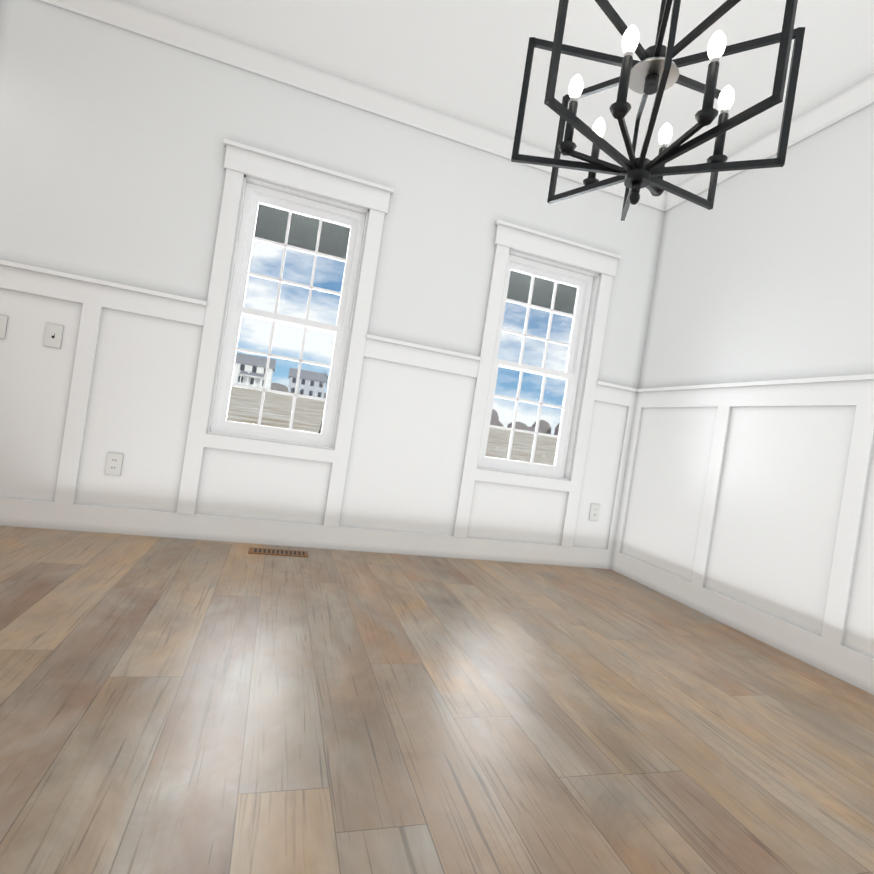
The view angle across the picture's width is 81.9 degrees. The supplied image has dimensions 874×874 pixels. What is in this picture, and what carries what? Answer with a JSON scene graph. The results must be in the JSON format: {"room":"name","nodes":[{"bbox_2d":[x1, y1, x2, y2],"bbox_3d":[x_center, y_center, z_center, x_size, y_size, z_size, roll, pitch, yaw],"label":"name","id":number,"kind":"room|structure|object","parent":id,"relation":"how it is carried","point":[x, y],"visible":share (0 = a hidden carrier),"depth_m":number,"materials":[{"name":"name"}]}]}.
{"room":"empty dining room","nodes":[
{"label":"empty dining room","id":0,"kind":"room"},
{"bbox_2d":[0,0,664,477],"bbox_3d":[-0.382,-0.814,3.185,4.337,3.040,0.225,8,0,-17],"label":"wall","id":1,"kind":"structure","parent":0,"point":[112,152],"depth_m":2.79,"materials":[{"name":"paint"}]},
{"bbox_2d":[0,315,7,338],"bbox_3d":[-2.231,-0.560,2.521,0.121,0.119,0.018,8,0,-17],"label":"double light switch","id":2,"kind":"object","parent":1,"relation":"attached to","point":[3,322],"visible":1,"depth_m":2.54,"materials":[{"name":"plastic"}]},
{"bbox_2d":[43,323,63,348],"bbox_3d":[-1.982,-0.523,2.600,0.075,0.119,0.018,8,0,-17],"label":"light switch","id":3,"kind":"object","parent":1,"relation":"attached to","point":[53,335],"visible":1,"depth_m":2.60,"materials":[{"name":"plastic"}]},
{"bbox_2d":[105,452,123,475],"bbox_3d":[-1.740,0.146,2.713,0.075,0.119,0.010,8,0,-17],"label":"electrical outlet","id":4,"kind":"object","parent":1,"relation":"attached to","point":[114,461],"visible":1,"depth_m":2.71,"materials":[{"name":"plastic"}]},
{"bbox_2d":[0,260,636,568],"bbox_3d":[-0.579,0.023,3.052,4.155,1.327,0.043,8,0,-17],"label":"wainscoting","id":5,"kind":"structure","parent":1,"relation":"attached to","point":[116,372],"depth_m":2.87,"materials":[{"name":"paint"}]},
{"bbox_2d":[37,0,664,208],"bbox_3d":[-0.272,-1.981,3.029,3.950,0.098,0.074,8,0,-17],"label":"crown molding","id":6,"kind":"structure","parent":1,"relation":"attached to","point":[177,33],"depth_m":2.88,"materials":[{"name":"paint"}]},
{"bbox_2d":[176,139,621,546],"bbox_3d":[-0.115,-0.431,3.250,2.613,2.080,0.195,8,0,-17],"label":"window trim","id":7,"kind":"structure","parent":1,"relation":"in","point":[257,195],"depth_m":3.05,"materials":[{"name":"wood"}]},
{"bbox_2d":[254,204,576,313],"bbox_3d":[-1.222,-1.567,3.447,7.200,0.160,0.795,8,0,-17],"label":"porch ceiling","id":8,"kind":"structure","parent":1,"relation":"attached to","point":[328,238],"depth_m":3.74,"materials":[{"name":"grey"}]},
{"bbox_2d":[478,255,592,477],"bbox_3d":[0.673,-0.475,3.547,0.694,1.449,0.090,8,0,-17],"label":"window","id":9,"kind":"structure","parent":1,"relation":"in","point":[581,283],"depth_m":3.55,"materials":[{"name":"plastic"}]},
{"bbox_2d":[589,503,599,520],"bbox_3d":[1.135,0.541,3.623,0.075,0.119,0.010,8,0,-17],"label":"electrical outlet","id":10,"kind":"object","parent":1,"relation":"attached to","point":[594,511],"visible":1,"depth_m":3.62,"materials":[{"name":"plastic"}]},
{"bbox_2d":[0,526,873,873],"bbox_3d":[-0.749,0.706,0.510,6.207,0.050,5.300,8,0,-17],"label":"floor","id":11,"kind":"structure","parent":0,"point":[184,706],"depth_m":1.38,"materials":[{"name":"brown wood"}]},
{"bbox_2d":[248,547,308,556],"bbox_3d":[-0.887,0.646,2.823,0.320,0.006,0.110,8,0,-17],"label":"floor vent","id":12,"kind":"object","parent":11,"relation":"in","point":[279,552],"visible":1,"depth_m":2.81,"materials":[{"name":"brown metal"}]},
{"bbox_2d":[124,0,873,185],"bbox_3d":[-0.320,-2.177,0.496,6.207,0.300,5.300,8,0,-17],"label":"ceiling","id":13,"kind":"structure","parent":0,"point":[464,60],"depth_m":2.54,"materials":[{"name":"paint"}]},
{"bbox_2d":[511,0,804,220],"bbox_3d":[0.561,-1.214,1.182,0.589,1.350,0.589,8,0,-17],"label":"chandelier","id":14,"kind":"object","parent":13,"relation":"hanging from","point":[655,70],"visible":1,"depth_m":1.14,"materials":[{"name":"black metal"}]},
{"bbox_2d":[638,103,873,388],"bbox_3d":[2.317,-0.405,1.392,0.200,3.040,5.280,8,0,-17],"label":"wall","id":15,"kind":"structure","parent":0,"point":[764,274],"depth_m":2.75,"materials":[{"name":"paint"}]},
{"bbox_2d":[611,374,873,694],"bbox_3d":[2.080,0.426,1.361,0.034,1.327,4.880,8,0,-17],"label":"wainscoting","id":16,"kind":"structure","parent":15,"relation":"attached to","point":[747,508],"depth_m":2.61,"materials":[{"name":"paint"}]},
{"bbox_2d":[657,73,873,211],"bbox_3d":[2.359,-1.582,1.346,0.074,0.098,4.880,8,0,-17],"label":"crown molding","id":17,"kind":"structure","parent":15,"relation":"attached to","point":[860,95],"depth_m":2.69,"materials":[{"name":"paint"}]},
{"label":"outside","id":18,"kind":"structure","parent":0,"visible":0},
{"bbox_2d":[212,383,557,476],"bbox_3d":[-30.728,-6.414,106.772,320.000,7.800,215.920,8,0,-17],"label":"ground","id":19,"kind":"structure","parent":18,"point":[306,408],"depth_m":47.40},
{"bbox_2d":[232,352,275,388],"bbox_3d":[-46.998,-15.900,125.735,11.800,9.400,12.000,8,0,-17],"label":"house","id":20,"kind":"structure","parent":19,"relation":"on","point":[259,368],"depth_m":122.95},
{"bbox_2d":[288,368,326,397],"bbox_3d":[-38.465,-14.843,148.449,10.800,9.400,9.800,8,0,-17],"label":"house","id":21,"kind":"structure","parent":19,"relation":"on","point":[303,389],"depth_m":144.70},
{"bbox_2d":[318,372,328,432],"bbox_3d":[-2.817,-0.848,13.415,0.929,3.910,0.769,8,0,-17],"label":"tree","id":22,"kind":"object","parent":19,"relation":"on","point":[323,414],"depth_m":13.23,"materials":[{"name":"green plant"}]}
]}

